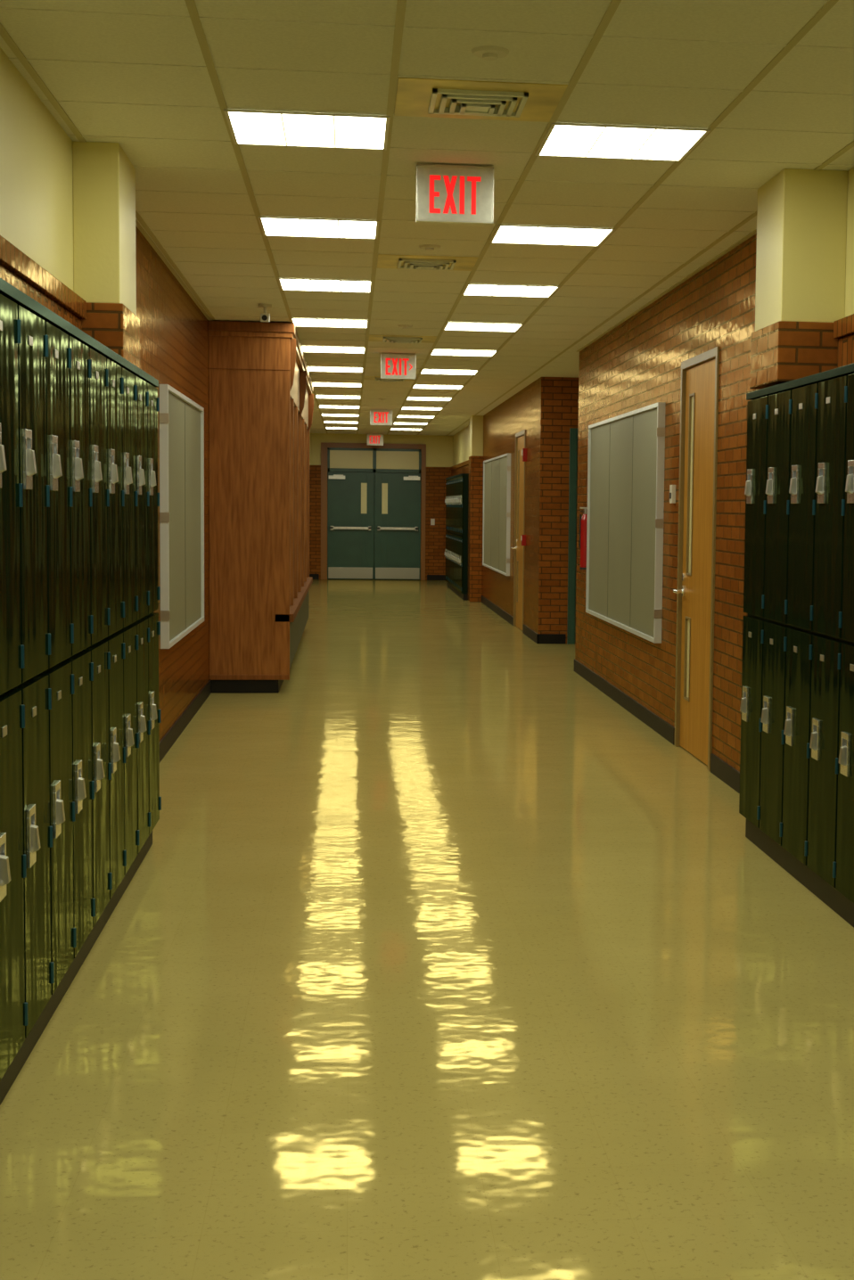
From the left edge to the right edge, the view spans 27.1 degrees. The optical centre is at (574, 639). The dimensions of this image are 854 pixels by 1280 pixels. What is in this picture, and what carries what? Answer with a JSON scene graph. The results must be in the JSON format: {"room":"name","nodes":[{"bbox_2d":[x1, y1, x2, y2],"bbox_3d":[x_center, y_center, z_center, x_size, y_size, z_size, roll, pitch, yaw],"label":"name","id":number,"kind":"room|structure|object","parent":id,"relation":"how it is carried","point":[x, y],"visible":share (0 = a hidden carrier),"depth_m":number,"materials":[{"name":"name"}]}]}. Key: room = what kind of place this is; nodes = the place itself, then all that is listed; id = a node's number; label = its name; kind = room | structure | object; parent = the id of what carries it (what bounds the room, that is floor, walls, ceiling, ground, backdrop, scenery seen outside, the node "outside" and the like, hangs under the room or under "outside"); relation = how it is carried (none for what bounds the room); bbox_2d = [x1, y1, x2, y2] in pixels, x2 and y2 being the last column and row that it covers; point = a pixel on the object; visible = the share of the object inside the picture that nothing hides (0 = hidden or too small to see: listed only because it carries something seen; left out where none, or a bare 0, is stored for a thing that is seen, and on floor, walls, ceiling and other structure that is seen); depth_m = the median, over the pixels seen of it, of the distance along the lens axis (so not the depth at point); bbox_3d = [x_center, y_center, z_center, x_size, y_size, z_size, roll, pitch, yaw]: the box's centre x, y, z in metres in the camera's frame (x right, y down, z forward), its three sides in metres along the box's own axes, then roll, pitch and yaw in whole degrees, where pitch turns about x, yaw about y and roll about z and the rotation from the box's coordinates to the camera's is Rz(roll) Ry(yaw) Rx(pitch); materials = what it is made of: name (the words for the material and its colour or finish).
{"room":"school corridor","nodes":[
{"label":"school corridor","id":0,"kind":"room"},
{"bbox_2d":[0,47,209,741],"bbox_3d":[-3.238,-1.200,15.975,0.150,2.986,40.600,0,4,-7],"label":"wall","id":1,"kind":"structure","parent":0,"point":[36,199],"depth_m":9.42,"materials":[{"name":"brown brick"}]},
{"bbox_2d":[0,235,86,329],"bbox_3d":[-1.291,-0.818,1.512,0.055,0.255,11.440,0,4,-7],"label":"trim","id":2,"kind":"structure","parent":1,"relation":"attached to","point":[18,269],"depth_m":6.12,"materials":[{"name":"brown wood"}]},
{"bbox_2d":[72,140,139,368],"bbox_3d":[-1.974,-1.591,7.452,0.199,0.901,0.588,0,4,-7],"label":"pilaster","id":3,"kind":"object","parent":1,"relation":"attached to","point":[103,176],"visible":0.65,"depth_m":7.18,"materials":[{"name":"beige paint"}]},
{"bbox_2d":[159,384,204,648],"bbox_3d":[-2.595,-0.827,11.745,0.056,1.570,2.586,0,4,-7],"label":"whiteboard","id":4,"kind":"object","parent":1,"relation":"attached to","point":[181,419],"visible":1,"depth_m":11.39,"materials":[{"name":"white"}]},
{"bbox_2d":[159,680,210,762],"bbox_3d":[-3.935,-0.223,22.057,0.012,0.110,28.540,0,4,-7],"label":"baseboard","id":5,"kind":"structure","parent":1,"relation":"attached to","point":[174,733],"depth_m":11.86,"materials":[{"name":"black plastic"}]},
{"bbox_2d":[309,433,452,580],"bbox_3d":[-4.129,-2.740,36.367,3.530,2.986,0.200,0,4,-7],"label":"wall","id":6,"kind":"structure","parent":0,"point":[438,448],"depth_m":36.34,"materials":[{"name":"brown brick"}]},
{"bbox_2d":[320,442,426,580],"bbox_3d":[-4.142,-2.646,36.343,2.140,2.800,0.260,0,4,-7],"label":"door","id":7,"kind":"structure","parent":6,"relation":"in","point":[373,497],"depth_m":36.29,"materials":[{"name":"teal metal"}]},
{"bbox_2d":[309,574,445,580],"bbox_3d":[-4.135,-1.299,36.370,3.230,0.110,0.012,0,4,-7],"label":"baseboard","id":8,"kind":"structure","parent":6,"relation":"attached to","point":[314,576],"depth_m":36.52,"materials":[{"name":"black plastic"}]},
{"bbox_2d":[430,518,434,525],"bbox_3d":[-2.924,-2.441,36.435,0.080,0.130,0.014,0,4,-7],"label":"light switch","id":9,"kind":"object","parent":6,"relation":"attached to","point":[432,521],"visible":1,"depth_m":36.43,"materials":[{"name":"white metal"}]},
{"bbox_2d":[0,579,853,1279],"bbox_3d":[-0.852,0.351,16.473,5.020,0.120,41.050,0,4,-7],"label":"floor","id":10,"kind":"structure","parent":0,"point":[428,955],"depth_m":5.36,"materials":[{"name":"beige tile"}]},
{"bbox_2d":[0,278,161,1105],"bbox_3d":[-1.378,0.245,3.137,0.300,2.070,9.545,0,4,-7],"label":"lockers","id":11,"kind":"object","parent":10,"relation":"on","point":[80,800],"visible":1,"depth_m":5.29,"materials":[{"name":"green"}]},
{"bbox_2d":[208,320,313,692],"bbox_3d":[-3.049,-1.330,17.804,0.684,2.975,7.410,0,4,-7],"label":"case","id":12,"kind":"object","parent":10,"relation":"on","point":[261,397],"visible":1,"depth_m":14.19,"materials":[{"name":"brown wood"}]},
{"bbox_2d":[444,473,468,599],"bbox_3d":[-2.012,-1.870,31.254,0.315,2.070,4.980,0,4,-7],"label":"bank","id":13,"kind":"object","parent":10,"relation":"on","point":[456,486],"visible":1,"depth_m":29.98,"materials":[{"name":"black metal"}]},
{"bbox_2d":[738,363,853,927],"bbox_3d":[1.518,0.254,3.521,0.315,2.070,9.545,0,4,-7],"label":"lockers","id":14,"kind":"object","parent":10,"relation":"on","point":[796,799],"visible":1,"depth_m":7.15,"materials":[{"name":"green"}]},
{"bbox_2d":[0,0,853,435],"bbox_3d":[-0.812,-2.733,16.242,5.020,0.106,41.050,0,4,-7],"label":"ceiling","id":15,"kind":"structure","parent":0,"point":[771,81],"depth_m":7.11,"materials":[{"name":"tile"}]},
{"bbox_2d":[257,303,271,321],"bbox_3d":[-2.257,-2.384,12.860,0.100,0.135,0.130,0,4,-7],"label":"security camera","id":16,"kind":"object","parent":15,"relation":"attached to","point":[264,316],"visible":1,"depth_m":12.82,"materials":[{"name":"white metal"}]},
{"bbox_2d":[223,109,390,149],"bbox_3d":[-1.028,-1.977,6.840,0.610,0.006,0.610,0,4,-7],"label":"ceiling light","id":17,"kind":"object","parent":15,"relation":"in","point":[249,127],"depth_m":6.82,"materials":[{"name":"white plastic"}]},
{"bbox_2d":[257,216,378,239],"bbox_3d":[-1.335,-2.162,9.252,0.610,0.006,0.610,0,4,-7],"label":"ceiling light","id":18,"kind":"object","parent":15,"relation":"in","point":[270,225],"depth_m":9.24,"materials":[{"name":"white plastic"}]},
{"bbox_2d":[277,278,372,292],"bbox_3d":[-1.642,-2.346,11.664,0.610,0.006,0.610,0,4,-7],"label":"ceiling light","id":19,"kind":"object","parent":15,"relation":"in","point":[285,283],"depth_m":11.66,"materials":[{"name":"white plastic"}]},
{"bbox_2d":[290,317,369,328],"bbox_3d":[-1.949,-2.531,14.076,0.610,0.006,0.610,0,4,-7],"label":"ceiling light","id":20,"kind":"object","parent":15,"relation":"in","point":[298,322],"depth_m":14.07,"materials":[{"name":"white plastic"}]},
{"bbox_2d":[301,345,366,353],"bbox_3d":[-2.256,-2.716,16.488,0.610,0.006,0.610,0,4,-7],"label":"ceiling light","id":21,"kind":"object","parent":15,"relation":"in","point":[306,348],"depth_m":16.49,"materials":[{"name":"white plastic"}]},
{"bbox_2d":[307,366,363,372],"bbox_3d":[-2.563,-2.901,18.900,0.610,0.006,0.610,0,4,-7],"label":"ceiling light","id":22,"kind":"object","parent":15,"relation":"in","point":[310,368],"depth_m":18.90,"materials":[{"name":"white plastic"}]},
{"bbox_2d":[312,382,362,387],"bbox_3d":[-2.870,-3.085,21.311,0.610,0.006,0.610,0,4,-7],"label":"ceiling light","id":23,"kind":"object","parent":15,"relation":"in","point":[319,384],"depth_m":21.31,"materials":[{"name":"white plastic"}]},
{"bbox_2d":[314,394,361,399],"bbox_3d":[-3.177,-3.270,23.723,0.610,0.006,0.610,0,4,-7],"label":"ceiling light","id":24,"kind":"object","parent":15,"relation":"in","point":[316,396],"depth_m":23.74,"materials":[{"name":"white plastic"}]},
{"bbox_2d":[318,405,360,409],"bbox_3d":[-3.484,-3.455,26.135,0.610,0.006,0.610,0,4,-7],"label":"ceiling light","id":25,"kind":"object","parent":15,"relation":"in","point":[320,406],"depth_m":26.13,"materials":[{"name":"white plastic"}]},
{"bbox_2d":[320,413,359,417],"bbox_3d":[-3.791,-3.640,28.547,0.610,0.006,0.610,0,4,-7],"label":"ceiling light","id":26,"kind":"object","parent":15,"relation":"in","point":[322,414],"depth_m":28.50,"materials":[{"name":"white plastic"}]},
{"bbox_2d":[322,420,358,423],"bbox_3d":[-4.098,-3.825,30.959,0.610,0.006,0.610,0,4,-7],"label":"ceiling light","id":27,"kind":"object","parent":15,"relation":"in","point":[324,422],"depth_m":30.93,"materials":[{"name":"white plastic"}]},
{"bbox_2d":[325,426,357,429],"bbox_3d":[-4.404,-4.009,33.371,0.610,0.006,0.610,0,4,-7],"label":"ceiling light","id":28,"kind":"object","parent":15,"relation":"in","point":[325,427],"depth_m":33.38,"materials":[{"name":"white plastic"}]},
{"bbox_2d":[366,433,383,445],"bbox_3d":[-4.021,-4.053,35.596,0.330,0.243,0.054,0,4,-7],"label":"exit sign","id":29,"kind":"object","parent":15,"relation":"hanging from","point":[373,438],"visible":1,"depth_m":35.57,"materials":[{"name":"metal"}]},
{"bbox_2d":[369,409,392,425],"bbox_3d":[-2.911,-3.363,26.590,0.330,0.243,0.054,0,4,-7],"label":"exit sign","id":30,"kind":"object","parent":15,"relation":"hanging from","point":[377,416],"visible":1,"depth_m":26.56,"materials":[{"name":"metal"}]},
{"bbox_2d":[363,376,416,382],"bbox_3d":[-2.112,-2.979,20.183,0.582,0.038,0.582,0,4,-7],"label":"ceiling vent","id":31,"kind":"object","parent":15,"relation":"in","point":[374,378],"visible":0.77,"depth_m":20.11,"materials":[{"name":"beige metal"}]},
{"bbox_2d":[380,352,415,379],"bbox_3d":[-1.681,-2.617,16.846,0.330,0.243,0.054,0,4,-7],"label":"exit sign","id":32,"kind":"object","parent":15,"relation":"hanging from","point":[393,365],"visible":1,"depth_m":16.82,"materials":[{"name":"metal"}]},
{"bbox_2d":[368,334,437,343],"bbox_3d":[-1.498,-2.610,15.360,0.582,0.038,0.582,0,4,-7],"label":"ceiling vent","id":33,"kind":"object","parent":15,"relation":"in","point":[393,339],"visible":1,"depth_m":15.24,"materials":[{"name":"beige metal"}]},
{"bbox_2d":[398,324,412,328],"bbox_3d":[-1.364,-2.531,14.241,0.122,0.025,0.122,0,4,-7],"label":"sprinkler head","id":34,"kind":"object","parent":15,"relation":"attached to","point":[404,326],"visible":1,"depth_m":14.22},
{"bbox_2d":[390,428,422,430],"bbox_3d":[-3.195,-4.005,33.525,0.610,0.006,0.610,0,4,-7],"label":"ceiling light","id":35,"kind":"object","parent":15,"relation":"in","point":[390,429],"depth_m":33.49,"materials":[{"name":"white plastic"}]},
{"bbox_2d":[393,422,427,425],"bbox_3d":[-2.888,-3.820,31.113,0.610,0.006,0.610,0,4,-7],"label":"ceiling light","id":36,"kind":"object","parent":15,"relation":"in","point":[418,423],"depth_m":31.15,"materials":[{"name":"white plastic"}]},
{"bbox_2d":[396,415,434,418],"bbox_3d":[-2.581,-3.636,28.701,0.610,0.006,0.610,0,4,-7],"label":"ceiling light","id":37,"kind":"object","parent":15,"relation":"in","point":[399,416],"depth_m":28.70,"materials":[{"name":"white plastic"}]},
{"bbox_2d":[400,407,443,410],"bbox_3d":[-2.274,-3.451,26.290,0.610,0.006,0.610,0,4,-7],"label":"ceiling light","id":38,"kind":"object","parent":15,"relation":"in","point":[402,408],"depth_m":26.30,"materials":[{"name":"white plastic"}]},
{"bbox_2d":[377,254,477,270],"bbox_3d":[-0.884,-2.240,10.536,0.582,0.038,0.582,0,4,-7],"label":"ceiling vent","id":39,"kind":"object","parent":15,"relation":"in","point":[384,260],"visible":1,"depth_m":10.44,"materials":[{"name":"beige metal"}]},
{"bbox_2d":[405,396,452,401],"bbox_3d":[-1.967,-3.266,23.878,0.610,0.006,0.610,0,4,-7],"label":"ceiling light","id":40,"kind":"object","parent":15,"relation":"in","point":[408,397],"depth_m":23.87,"materials":[{"name":"white plastic"}]},
{"bbox_2d":[418,244,440,251],"bbox_3d":[-0.809,-2.197,9.879,0.122,0.025,0.122,0,4,-7],"label":"sprinkler head","id":41,"kind":"object","parent":15,"relation":"attached to","point":[428,247],"visible":1,"depth_m":9.85},
{"bbox_2d":[411,384,464,389],"bbox_3d":[-1.660,-3.081,21.466,0.610,0.006,0.610,0,4,-7],"label":"ceiling light","id":42,"kind":"object","parent":15,"relation":"in","point":[444,387],"depth_m":21.49,"materials":[{"name":"white plastic"}]},
{"bbox_2d":[419,369,478,375],"bbox_3d":[-1.353,-2.897,19.054,0.610,0.006,0.610,0,4,-7],"label":"ceiling light","id":43,"kind":"object","parent":15,"relation":"in","point":[423,371],"depth_m":19.06,"materials":[{"name":"white plastic"}]},
{"bbox_2d":[415,164,493,225],"bbox_3d":[-0.510,-1.903,7.526,0.330,0.243,0.054,0,4,-7],"label":"exit sign","id":44,"kind":"object","parent":15,"relation":"hanging from","point":[445,193],"visible":1,"depth_m":7.50,"materials":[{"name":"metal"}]},
{"bbox_2d":[429,348,498,356],"bbox_3d":[-1.046,-2.712,16.642,0.610,0.006,0.610,0,4,-7],"label":"ceiling light","id":45,"kind":"object","parent":15,"relation":"in","point":[434,352],"depth_m":16.64,"materials":[{"name":"white plastic"}]},
{"bbox_2d":[393,77,567,122],"bbox_3d":[-0.347,-1.917,6.315,0.582,0.038,0.582,0,4,-7],"label":"ceiling vent","id":46,"kind":"object","parent":15,"relation":"in","point":[414,97],"visible":1,"depth_m":6.24,"materials":[{"name":"beige metal"}]},
{"bbox_2d":[443,321,524,332],"bbox_3d":[-0.739,-2.527,14.230,0.610,0.006,0.610,0,4,-7],"label":"ceiling light","id":47,"kind":"object","parent":15,"relation":"in","point":[449,325],"depth_m":14.23,"materials":[{"name":"white plastic"}]},
{"bbox_2d":[470,45,508,60],"bbox_3d":[-0.269,-1.872,5.636,0.122,0.025,0.122,0,4,-7],"label":"sprinkler head","id":48,"kind":"object","parent":15,"relation":"attached to","point":[488,53],"visible":1,"depth_m":5.61},
{"bbox_2d":[461,283,559,297],"bbox_3d":[-0.432,-2.342,11.818,0.610,0.006,0.610,0,4,-7],"label":"ceiling light","id":49,"kind":"object","parent":15,"relation":"in","point":[471,289],"depth_m":11.81,"materials":[{"name":"white plastic"}]},
{"bbox_2d":[489,224,615,246],"bbox_3d":[-0.126,-2.158,9.406,0.610,0.006,0.610,0,4,-7],"label":"ceiling light","id":50,"kind":"object","parent":15,"relation":"in","point":[504,233],"depth_m":9.40,"materials":[{"name":"white plastic"}]},
{"bbox_2d":[535,123,710,161],"bbox_3d":[0.181,-1.973,6.994,0.610,0.006,0.610,0,4,-7],"label":"ceiling light","id":51,"kind":"object","parent":15,"relation":"in","point":[561,139],"depth_m":6.98,"materials":[{"name":"white plastic"}]},
{"bbox_2d":[452,166,853,771],"bbox_3d":[0.854,-1.186,16.497,1.640,2.986,40.600,0,4,-7],"label":"wall","id":52,"kind":"structure","parent":0,"point":[636,365],"depth_m":12.53,"materials":[{"name":"brown brick"}]},
{"bbox_2d":[450,459,468,475],"bbox_3d":[-2.042,-3.154,32.557,0.055,0.255,7.800,0,4,-7],"label":"trim","id":53,"kind":"structure","parent":52,"relation":"attached to","point":[463,467],"depth_m":33.33,"materials":[{"name":"brown wood"}]},
{"bbox_2d":[467,415,483,602],"bbox_3d":[-1.596,-2.117,28.488,0.194,2.986,0.508,0,4,-7],"label":"pilaster","id":54,"kind":"object","parent":52,"relation":"attached to","point":[476,422],"visible":1,"depth_m":28.25,"materials":[{"name":"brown brick"}]},
{"bbox_2d":[482,453,510,575],"bbox_3d":[-1.137,-1.818,25.417,0.056,1.620,4.256,0,4,-7],"label":"whiteboard","id":55,"kind":"object","parent":52,"relation":"attached to","point":[496,471],"visible":1,"depth_m":25.08,"materials":[{"name":"white"}]},
{"bbox_2d":[511,429,525,630],"bbox_3d":[-0.640,-1.364,22.055,0.199,2.470,1.240,0,4,-7],"label":"door","id":56,"kind":"structure","parent":52,"relation":"in","point":[520,437],"depth_m":22.23,"materials":[{"name":"brown paint"}]},
{"bbox_2d":[520,534,525,545],"bbox_3d":[-0.611,-1.206,21.288,0.055,0.130,0.090,0,4,-7],"label":"alarm pull station","id":57,"kind":"object","parent":52,"relation":"attached to","point":[523,537],"visible":1,"depth_m":21.25,"materials":[{"name":"red plastic"}]},
{"bbox_2d":[521,448,527,461],"bbox_3d":[-0.601,-2.227,21.196,0.065,0.160,0.100,0,4,-7],"label":"fire alarm strobe","id":58,"kind":"object","parent":52,"relation":"attached to","point":[524,450],"visible":1,"depth_m":21.15,"materials":[{"name":"red plastic"}]},
{"bbox_2d":[566,427,578,644],"bbox_3d":[0.458,-1.158,19.840,1.040,2.420,0.089,0,4,-7],"label":"door","id":59,"kind":"structure","parent":52,"relation":"in","point":[573,431],"depth_m":19.78,"materials":[{"name":"teal paint"}]},
{"bbox_2d":[579,507,587,569],"bbox_3d":[0.097,-0.895,15.533,0.105,0.550,0.090,0,4,-7],"label":"fire extinguisher","id":60,"kind":"object","parent":52,"relation":"attached to","point":[583,521],"visible":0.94,"depth_m":15.50,"materials":[{"name":"red metal"}]},
{"bbox_2d":[481,595,739,793],"bbox_3d":[0.518,0.105,18.453,1.502,0.110,20.200,0,4,-7],"label":"baseboard","id":61,"kind":"structure","parent":52,"relation":"attached to","point":[722,770],"depth_m":13.41,"materials":[{"name":"black plastic"}]},
{"bbox_2d":[585,402,665,643],"bbox_3d":[0.357,-0.924,13.680,0.056,1.630,3.526,0,4,-7],"label":"whiteboard","id":62,"kind":"object","parent":52,"relation":"attached to","point":[627,451],"visible":1,"depth_m":13.25,"materials":[{"name":"white"}]},
{"bbox_2d":[669,484,675,503],"bbox_3d":[0.642,-0.955,11.534,0.034,0.120,0.080,0,4,-7],"label":"thermostat","id":63,"kind":"object","parent":52,"relation":"attached to","point":[672,488],"visible":1,"depth_m":11.50,"materials":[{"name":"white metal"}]},
{"bbox_2d":[672,346,719,771],"bbox_3d":[0.791,-0.503,10.814,0.199,2.470,1.130,0,4,-7],"label":"door","id":64,"kind":"structure","parent":52,"relation":"in","point":[699,386],"depth_m":10.85,"materials":[{"name":"oak wood veneer"},{"name":"glass"},{"name":"metal"}]},
{"bbox_2d":[749,168,847,389],"bbox_3d":[0.990,-1.578,7.800,0.294,0.901,0.528,0,4,-7],"label":"pilaster","id":65,"kind":"object","parent":52,"relation":"attached to","point":[801,214],"visible":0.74,"depth_m":7.56,"materials":[{"name":"beige paint"}]},
{"bbox_2d":[833,313,853,368],"bbox_3d":[1.858,-0.807,1.913,0.055,0.255,11.440,0,4,-7],"label":"trim","id":66,"kind":"structure","parent":52,"relation":"attached to","point":[843,328],"depth_m":7.43,"materials":[{"name":"brown brick"}]}
]}

